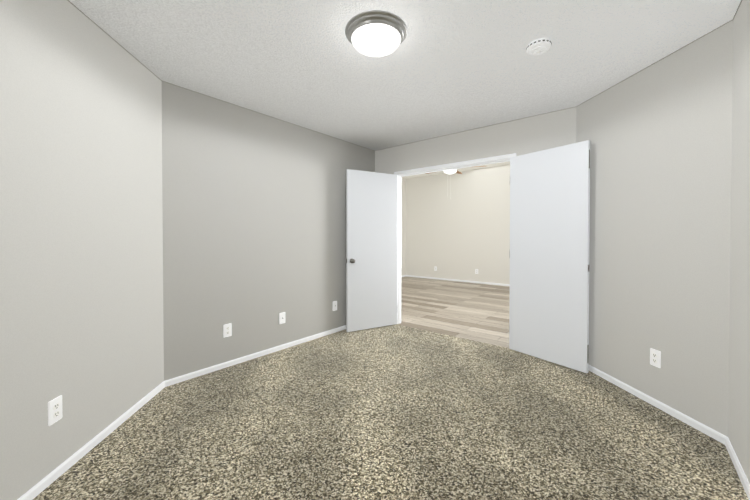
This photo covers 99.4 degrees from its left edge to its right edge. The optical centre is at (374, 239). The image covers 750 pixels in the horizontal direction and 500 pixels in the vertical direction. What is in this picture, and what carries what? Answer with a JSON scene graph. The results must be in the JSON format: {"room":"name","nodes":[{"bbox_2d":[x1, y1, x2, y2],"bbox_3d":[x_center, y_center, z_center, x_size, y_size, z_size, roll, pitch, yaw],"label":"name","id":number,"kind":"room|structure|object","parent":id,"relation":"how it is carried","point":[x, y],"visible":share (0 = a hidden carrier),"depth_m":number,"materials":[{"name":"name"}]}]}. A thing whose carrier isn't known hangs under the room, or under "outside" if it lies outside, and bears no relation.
{"room":"empty bedroom","nodes":[
{"label":"empty bedroom","id":0,"kind":"room"},
{"bbox_2d":[0,0,163,499],"bbox_3d":[-1.555,-0.327,0.694,0.100,3.050,3.884,0,1,-6],"label":"wall","id":1,"kind":"structure","parent":0,"point":[81,270],"depth_m":1.68,"materials":[{"name":"paint"}]},
{"bbox_2d":[48,395,61,425],"bbox_3d":[-1.589,0.848,1.585,0.010,0.118,0.075,0,1,-6],"label":"electrical outlet","id":2,"kind":"object","parent":1,"relation":"attached to","point":[54,410],"visible":1,"depth_m":1.57,"materials":[{"name":"white plastic"}]},
{"bbox_2d":[162,81,374,380],"bbox_3d":[-0.886,-0.360,3.597,0.100,3.050,2.870,1,1,39],"label":"wall","id":3,"kind":"structure","parent":0,"point":[254,222],"depth_m":3.07,"materials":[{"name":"paint"}]},
{"bbox_2d":[223,323,231,337],"bbox_3d":[-1.362,0.835,2.941,0.010,0.118,0.075,1,1,39],"label":"electrical outlet","id":4,"kind":"object","parent":3,"relation":"attached to","point":[227,330],"visible":1,"depth_m":2.94,"materials":[{"name":"white plastic"}]},
{"bbox_2d":[279,312,284,323],"bbox_3d":[-0.985,0.834,3.396,0.017,0.118,0.075,1,1,39],"label":"outlet","id":5,"kind":"object","parent":3,"relation":"attached to","point":[282,318],"visible":1,"depth_m":3.39,"materials":[{"name":"white plastic"}]},
{"bbox_2d":[333,301,336,310],"bbox_3d":[-0.502,0.827,3.995,0.009,0.118,0.075,1,1,39],"label":"outlet","id":6,"kind":"object","parent":3,"relation":"attached to","point":[334,305],"visible":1,"depth_m":3.99,"materials":[{"name":"white plastic"}]},
{"bbox_2d":[17,325,749,499],"bbox_3d":[0.209,1.161,1.839,3.638,0.048,5.572,0,1,-6],"label":"baseboard","id":7,"kind":"structure","parent":3,"relation":"attached to","point":[37,489],"depth_m":2.09,"materials":[{"name":"white wood"}]},
{"bbox_2d":[33,324,748,499],"bbox_3d":[0.209,1.210,1.839,3.638,0.050,5.572,0,1,-6],"label":"floor carpet","id":8,"kind":"object","parent":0,"point":[396,412],"visible":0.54,"depth_m":1.92,"materials":[{"name":"beige carpet"}]},
{"bbox_2d":[401,178,405,275],"bbox_3d":[-0.469,-0.410,7.903,0.100,3.050,4.530,1,1,39],"label":"wall","id":9,"kind":"structure","parent":0,"point":[403,234],"depth_m":9.44,"materials":[{"name":"white paint"}]},
{"bbox_2d":[69,0,740,150],"bbox_3d":[0.209,-1.305,1.810,3.638,0.100,5.572,0,1,-6],"label":"ceiling","id":10,"kind":"structure","parent":0,"point":[446,67],"depth_m":2.16,"materials":[{"name":"white paint"}]},
{"bbox_2d":[345,10,406,56],"bbox_3d":[0.007,-1.203,1.920,0.374,0.106,0.374,0,1,-6],"label":"ceiling lamp","id":11,"kind":"object","parent":10,"relation":"attached to","point":[376,33],"visible":1,"depth_m":1.83,"materials":[{"name":"white glass"}]},
{"bbox_2d":[67,0,741,150],"bbox_3d":[0.209,-1.253,1.810,3.638,0.004,5.572,0,1,-6],"label":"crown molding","id":12,"kind":"structure","parent":10,"relation":"attached to","point":[421,140],"depth_m":2.53,"materials":[{"name":"grey paint"}]},
{"bbox_2d":[526,38,551,55],"bbox_3d":[1.052,-1.230,2.044,0.144,0.054,0.144,0,1,-6],"label":"smoke detector","id":13,"kind":"object","parent":10,"relation":"attached to","point":[538,47],"visible":1,"depth_m":2.01,"materials":[{"name":"white plastic"}]},
{"bbox_2d":[398,277,509,347],"bbox_3d":[1.514,1.158,6.303,5.220,0.050,4.530,1,1,39],"label":"floor","id":14,"kind":"structure","parent":0,"point":[478,312],"depth_m":5.32,"materials":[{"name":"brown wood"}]},
{"bbox_2d":[402,161,509,178],"bbox_3d":[1.530,-1.847,6.287,5.220,0.100,4.480,1,1,39],"label":"ceiling","id":15,"kind":"structure","parent":0,"point":[464,169],"depth_m":8.21,"materials":[{"name":"white paint"}]},
{"bbox_2d":[425,166,483,198],"bbox_3d":[1.514,-1.304,6.356,1.302,0.988,1.252,0,1,32],"label":"ceiling fan","id":16,"kind":"object","parent":15,"relation":"hanging from","point":[450,172],"visible":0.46,"depth_m":6.24,"materials":[{"name":"white"}]},
{"bbox_2d":[406,165,509,283],"bbox_3d":[2.915,-0.412,8.001,5.220,3.050,0.100,1,1,39],"label":"wall","id":17,"kind":"structure","parent":0,"point":[463,233],"depth_m":8.45,"materials":[{"name":"white paint"}]},
{"bbox_2d":[401,275,509,285],"bbox_3d":[1.514,1.109,6.302,5.020,0.048,4.330,1,1,39],"label":"baseboard","id":18,"kind":"structure","parent":17,"relation":"attached to","point":[457,280],"depth_m":8.50,"materials":[{"name":"white wood"}]},
{"bbox_2d":[375,107,575,173],"bbox_3d":[0.987,-0.363,3.856,2.675,3.050,0.100,1,1,39],"label":"wall","id":19,"kind":"structure","parent":0,"point":[538,133],"depth_m":3.57,"materials":[{"name":"paint"}]},
{"bbox_2d":[346,169,396,331],"bbox_3d":[-0.025,0.133,4.144,0.760,2.026,0.155,0,1,-30],"label":"door","id":20,"kind":"structure","parent":19,"relation":"in","point":[371,249],"depth_m":4.11,"materials":[{"name":"white wood"}]},
{"bbox_2d":[394,153,515,323],"bbox_3d":[0.914,0.118,3.922,1.591,2.086,0.128,1,1,39],"label":"door frame","id":21,"kind":"structure","parent":19,"relation":"attached to","point":[399,186],"depth_m":4.22,"materials":[{"name":"white wood"}]},
{"bbox_2d":[509,140,589,372],"bbox_3d":[1.650,0.146,3.080,0.046,2.026,0.758,0,1,-34],"label":"door","id":22,"kind":"structure","parent":19,"relation":"in","point":[549,251],"depth_m":3.01,"materials":[{"name":"white wood"}]},
{"bbox_2d":[576,21,732,436],"bbox_3d":[2.026,-0.347,2.432,0.100,3.050,1.422,0,1,-6],"label":"wall","id":23,"kind":"structure","parent":0,"point":[658,134],"depth_m":2.18,"materials":[{"name":"paint"}]},
{"bbox_2d":[650,348,660,367],"bbox_3d":[1.989,0.838,2.260,0.010,0.118,0.075,0,1,-6],"label":"electrical outlet","id":24,"kind":"object","parent":23,"relation":"attached to","point":[655,357],"visible":1,"depth_m":2.25,"materials":[{"name":"white plastic"}]},
{"bbox_2d":[728,0,749,482],"bbox_3d":[0.914,-0.323,0.363,0.100,3.050,3.877,1,1,39],"label":"wall","id":25,"kind":"structure","parent":0,"point":[739,390],"depth_m":1.65,"materials":[{"name":"paint"}]}
]}

